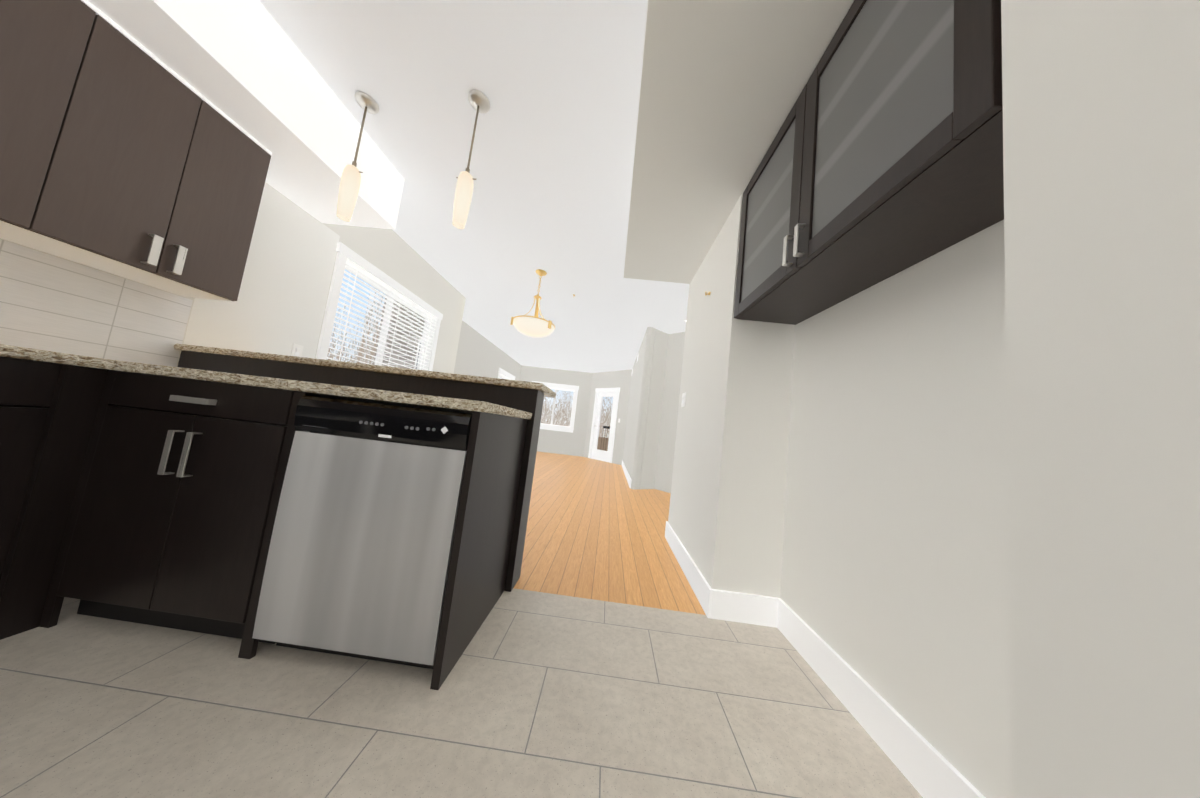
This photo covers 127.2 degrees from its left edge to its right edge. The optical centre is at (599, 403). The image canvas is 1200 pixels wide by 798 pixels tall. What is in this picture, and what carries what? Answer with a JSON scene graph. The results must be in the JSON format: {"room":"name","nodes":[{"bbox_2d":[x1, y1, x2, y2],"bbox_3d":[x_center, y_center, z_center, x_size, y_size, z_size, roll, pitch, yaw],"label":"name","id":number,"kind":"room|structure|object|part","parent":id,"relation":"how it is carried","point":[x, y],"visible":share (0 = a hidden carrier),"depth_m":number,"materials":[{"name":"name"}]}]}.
{"room":"kitchen","nodes":[
{"label":"kitchen","id":0,"kind":"room"},
{"bbox_2d":[0,223,465,373],"bbox_3d":[-2.448,-0.659,1.189,0.150,2.690,6.800,6,-5,2],"label":"wall","id":1,"kind":"structure","parent":0,"point":[391,253],"depth_m":3.42,"materials":[{"name":"white paint"}]},
{"bbox_2d":[0,0,107,235],"bbox_3d":[-2.166,-1.106,0.922,0.326,0.897,0.400,6,-5,2],"label":"upper cabinet","id":2,"kind":"object","parent":1,"relation":"attached to","point":[48,48],"depth_m":1.07,"materials":[{"name":"brown wood"}]},
{"bbox_2d":[0,239,192,366],"bbox_3d":[-2.440,-0.567,-0.157,0.002,0.424,3.742,6,-5,2],"label":"tile backsplash","id":3,"kind":"structure","parent":1,"relation":"attached to","point":[48,302],"depth_m":1.38,"materials":[{"name":"white tile"}]},
{"bbox_2d":[0,23,270,301],"bbox_3d":[-2.150,-1.057,1.419,0.326,0.897,0.600,6,-5,2],"label":"upper cabinet","id":4,"kind":"object","parent":1,"relation":"attached to","point":[122,155],"depth_m":1.33,"materials":[{"name":"brown wood"}]},
{"bbox_2d":[183,182,339,358],"bbox_3d":[-2.368,-0.349,2.080,0.002,2.260,0.742,6,-5,2],"label":"wall panel","id":5,"kind":"object","parent":1,"relation":"attached to","point":[278,306],"visible":0.29,"depth_m":2.12,"materials":[{"name":"white paint"}]},
{"bbox_2d":[290,343,303,356],"bbox_3d":[-2.347,-0.396,2.311,0.012,0.118,0.075,6,-5,2],"label":"light switch","id":6,"kind":"object","parent":5,"relation":"attached to","point":[296,350],"visible":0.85,"depth_m":2.31,"materials":[{"name":"white plastic"}]},
{"bbox_2d":[315,242,442,370],"bbox_3d":[-2.352,-0.369,3.236,0.170,1.888,1.580,6,-5,2],"label":"window frame","id":7,"kind":"structure","parent":1,"relation":"attached to","point":[344,252],"depth_m":2.91,"materials":[{"name":"white wood"}]},
{"bbox_2d":[327,258,436,369],"bbox_3d":[-2.328,-0.387,3.236,0.059,1.670,1.386,6,-5,2],"label":"window blinds","id":8,"kind":"object","parent":1,"relation":"attached to","point":[357,270],"visible":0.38,"depth_m":3.06,"materials":[{"name":"white plastic"}]},
{"bbox_2d":[448,294,464,372],"bbox_3d":[-2.645,-0.370,4.509,0.760,2.690,0.150,6,-5,2],"label":"wall","id":9,"kind":"structure","parent":0,"point":[453,350],"depth_m":4.54,"materials":[{"name":"white paint"}]},
{"bbox_2d":[0,588,922,797],"bbox_3d":[-0.870,0.761,-0.518,3.840,0.080,4.180,6,-5,2],"label":"floor","id":10,"kind":"structure","parent":0,"point":[541,695],"depth_m":0.85,"materials":[{"name":"grey tile"}]},
{"bbox_2d":[0,344,139,639],"bbox_3d":[-2.079,0.087,0.006,0.840,1.077,4.016,6,-5,2],"label":"base cabinet","id":11,"kind":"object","parent":10,"relation":"on","point":[64,417],"depth_m":0.99,"materials":[{"name":"black wood"}]},
{"bbox_2d":[77,343,555,689],"bbox_3d":[-0.992,0.349,1.470,1.252,1.077,0.984,6,-5,2],"label":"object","id":12,"kind":"structure","parent":10,"relation":"on","point":[250,499],"depth_m":1.01,"materials":[{"name":"black wood"}]},
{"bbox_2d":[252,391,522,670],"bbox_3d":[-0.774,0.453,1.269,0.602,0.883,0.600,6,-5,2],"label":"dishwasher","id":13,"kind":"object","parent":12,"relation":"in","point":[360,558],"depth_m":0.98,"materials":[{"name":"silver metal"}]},
{"bbox_2d":[259,0,688,372],"bbox_3d":[0.141,-1.527,3.805,6.500,0.100,12.400,6,-5,2],"label":"ceiling","id":14,"kind":"structure","parent":0,"point":[557,83],"depth_m":1.99,"materials":[{"name":"white paint"}]},
{"bbox_2d":[81,0,403,228],"bbox_3d":[-1.979,-1.837,0.148,0.610,0.446,4.530,6,-5,2],"label":"soffit beam","id":15,"kind":"structure","parent":14,"relation":"attached to","point":[246,68],"depth_m":1.53,"materials":[{"name":"white paint"}]},
{"bbox_2d":[336,91,378,221],"bbox_3d":[-1.467,-1.465,1.789,0.120,0.762,0.120,6,-5,2],"label":"pendant light","id":16,"kind":"object","parent":14,"relation":"hanging from","point":[349,186],"visible":1,"depth_m":1.76,"materials":[{"name":"white glass"}]},
{"bbox_3d":[-1.492,-1.250,1.769,0.088,0.327,0.088,6,-5,2],"label":"lamp shade","id":17,"kind":"part","parent":16,"relation":"part of","materials":[{"name":"white glass"}]},
{"bbox_2d":[452,89,489,228],"bbox_3d":[-0.750,-1.381,1.708,0.120,0.780,0.120,6,-5,2],"label":"pendant light","id":18,"kind":"object","parent":14,"relation":"hanging from","point":[479,101],"visible":0.98,"depth_m":1.67,"materials":[{"name":"white glass"}]},
{"bbox_3d":[-0.776,-1.151,1.686,0.086,0.315,0.086,6,-5,2],"label":"lamp shade","id":19,"kind":"part","parent":18,"relation":"part of","materials":[{"name":"white glass"}]},
{"bbox_2d":[510,269,554,337],"bbox_3d":[-0.760,-1.196,3.598,0.502,0.796,0.518,6,-5,2],"label":"chandelier","id":20,"kind":"object","parent":14,"relation":"hanging from","point":[535,325],"visible":1,"depth_m":3.44,"materials":[{"name":"beige glass"}]},
{"bbox_3d":[-0.797,-0.874,3.560,0.492,0.143,0.492,6,-5,2],"label":"lamp shade","id":21,"kind":"part","parent":20,"relation":"part of","materials":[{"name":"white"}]},
{"bbox_2d":[624,0,853,283],"bbox_3d":[0.637,-1.483,0.306,0.970,0.525,5.080,6,-5,2],"label":"soffit beam","id":22,"kind":"structure","parent":14,"relation":"attached to","point":[723,83],"depth_m":1.27,"materials":[{"name":"white paint"}]},
{"bbox_2d":[454,321,521,380],"bbox_3d":[-2.866,-0.151,7.109,0.150,2.690,5.050,6,-5,2],"label":"wall","id":23,"kind":"structure","parent":0,"point":[479,354],"depth_m":6.70,"materials":[{"name":"grey paint"}]},
{"bbox_2d":[498,368,514,379],"bbox_3d":[-2.820,0.216,8.428,0.148,2.220,1.300,6,-5,2],"label":"window frame","id":24,"kind":"structure","parent":23,"relation":"attached to","point":[505,373],"depth_m":8.34,"materials":[{"name":"white wood"}]},
{"bbox_2d":[520,366,592,456],"bbox_3d":[-1.614,0.231,9.645,2.505,2.690,0.150,6,-5,2],"label":"wall","id":25,"kind":"structure","parent":0,"point":[561,442],"depth_m":9.53,"materials":[{"name":"grey paint"}]},
{"bbox_2d":[535,382,578,432],"bbox_3d":[-1.524,0.117,9.613,1.560,1.510,0.170,6,-5,2],"label":"window frame","id":26,"kind":"structure","parent":25,"relation":"attached to","point":[553,385],"depth_m":9.58,"materials":[{"name":"white wood"}]},
{"bbox_2d":[540,387,574,426],"bbox_3d":[-1.524,0.105,9.610,1.306,1.203,0.058,6,-5,2],"label":"window blinds","id":27,"kind":"object","parent":25,"relation":"attached to","point":[559,389],"visible":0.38,"depth_m":9.60,"materials":[{"name":"white plastic"}]},
{"bbox_2d":[583,370,631,464],"bbox_3d":[0.246,0.381,8.972,0.150,2.690,1.644,12,-7,-43],"label":"wall","id":28,"kind":"structure","parent":0,"point":[621,379],"depth_m":8.62,"materials":[{"name":"grey paint"}]},
{"bbox_2d":[588,387,619,462],"bbox_3d":[0.108,0.620,8.945,0.770,2.180,0.758,6,-5,2],"label":"door frame","id":29,"kind":"structure","parent":28,"relation":"attached to","point":[598,390],"depth_m":9.11,"materials":[{"name":"white wood"}]},
{"bbox_2d":[592,392,616,461],"bbox_3d":[0.128,0.689,8.980,0.636,2.035,0.590,6,-5,2],"label":"balcony door","id":30,"kind":"structure","parent":28,"relation":"in","point":[603,455],"depth_m":9.01,"materials":[{"name":"white wood"}]},
{"bbox_2d":[514,451,705,614],"bbox_3d":[-0.107,1.426,5.625,6.500,0.079,8.220,6,-5,2],"label":"floor","id":31,"kind":"structure","parent":0,"point":[595,529],"depth_m":2.37,"materials":[{"name":"brown wood"}]},
{"bbox_2d":[623,327,655,488],"bbox_3d":[0.778,0.219,6.604,0.150,2.690,3.450,6,-5,2],"label":"wall","id":32,"kind":"structure","parent":0,"point":[633,432],"depth_m":5.13,"materials":[{"name":"grey paint"}]},
{"bbox_2d":[622,460,631,487],"bbox_3d":[0.551,1.476,6.514,0.016,0.135,3.400,6,-5,2],"label":"baseboard","id":33,"kind":"structure","parent":32,"relation":"attached to","point":[626,473],"depth_m":5.77,"materials":[{"name":"white wood"}]},
{"bbox_2d":[636,327,684,492],"bbox_3d":[1.754,0.126,4.418,2.241,2.690,1.584,6,-5,2],"label":"wall","id":34,"kind":"structure","parent":0,"point":[659,447],"depth_m":5.03,"materials":[{"name":"grey paint"}]},
{"bbox_2d":[668,192,794,597],"bbox_3d":[0.975,-0.175,2.173,0.510,2.690,1.130,6,-5,2],"label":"wall","id":35,"kind":"structure","parent":0,"point":[726,518],"depth_m":1.61,"materials":[{"name":"white paint"}]},
{"bbox_2d":[681,392,685,406],"bbox_3d":[0.711,-0.029,2.544,0.012,0.118,0.115,6,-5,2],"label":"light switch","id":36,"kind":"object","parent":35,"relation":"attached to","point":[683,399],"visible":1,"depth_m":2.52,"materials":[{"name":"white plastic"}]},
{"bbox_2d":[665,521,717,618],"bbox_3d":[0.570,1.060,2.066,0.018,0.135,1.162,6,-5,2],"label":"baseboard","id":37,"kind":"structure","parent":35,"relation":"attached to","point":[707,597],"depth_m":1.74,"materials":[{"name":"white wood"}]},
{"bbox_2d":[710,587,777,626],"bbox_3d":[0.717,1.023,1.489,0.300,0.135,0.016,6,-5,2],"label":"baseboard","id":38,"kind":"structure","parent":35,"relation":"attached to","point":[739,607],"depth_m":1.48,"materials":[{"name":"white wood"}]},
{"bbox_2d":[780,220,1011,797],"bbox_3d":[1.107,-0.266,1.040,0.170,2.690,1.135,6,-5,2],"label":"wall","id":39,"kind":"structure","parent":0,"point":[894,593],"depth_m":0.90,"materials":[{"name":"white paint"}]},
{"bbox_2d":[734,0,1003,324],"bbox_3d":[0.902,-0.839,1.102,0.362,0.794,1.111,6,-5,2],"label":"upper cabinet","id":40,"kind":"object","parent":39,"relation":"attached to","point":[882,159],"visible":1,"depth_m":0.83,"materials":[{"name":"brown wood"}]},
{"bbox_2d":[774,598,985,797],"bbox_3d":[0.869,0.987,0.924,0.018,0.135,1.135,6,-5,2],"label":"baseboard","id":41,"kind":"structure","parent":39,"relation":"attached to","point":[925,767],"depth_m":0.92,"materials":[{"name":"white wood"}]},
{"bbox_2d":[1001,0,1199,797],"bbox_3d":[0.876,-0.477,-0.928,0.510,2.690,2.835,6,-5,2],"label":"wall column","id":42,"kind":"structure","parent":0,"point":[1101,134],"depth_m":0.37,"materials":[{"name":"white paint"}]},
{"label":"outside","id":43,"kind":"structure","parent":0,"visible":0},
{"bbox_2d":[373,295,424,368],"bbox_3d":[-2.875,-0.809,4.475,1.010,4.500,0.007,6,-5,2],"label":"bump-out","id":44,"kind":"object","parent":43,"point":[401,346],"visible":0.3,"depth_m":4.49,"materials":[{"name":"white plastic"}]},
{"bbox_2d":[601,426,609,449],"bbox_3d":[1.964,1.108,10.640,2.500,2.350,2.800,12,-7,-43],"label":"balcony","id":45,"kind":"object","parent":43,"point":[607,427],"visible":0.1,"depth_m":10.65,"materials":[{"name":"brown wood"}]},
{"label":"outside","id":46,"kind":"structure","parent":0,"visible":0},
{"bbox_2d":[356,286,501,378],"bbox_3d":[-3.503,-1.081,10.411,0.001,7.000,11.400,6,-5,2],"label":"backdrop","id":47,"kind":"structure","parent":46,"point":[370,334],"depth_m":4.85,"materials":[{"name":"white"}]},
{"bbox_2d":[327,270,612,450],"bbox_3d":[-1.867,-1.429,10.092,26.000,12.000,12.000,6,-5,2],"label":"sky","id":48,"kind":"structure","parent":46,"point":[606,411],"depth_m":8.57,"materials":[{"name":"white"}]}
]}

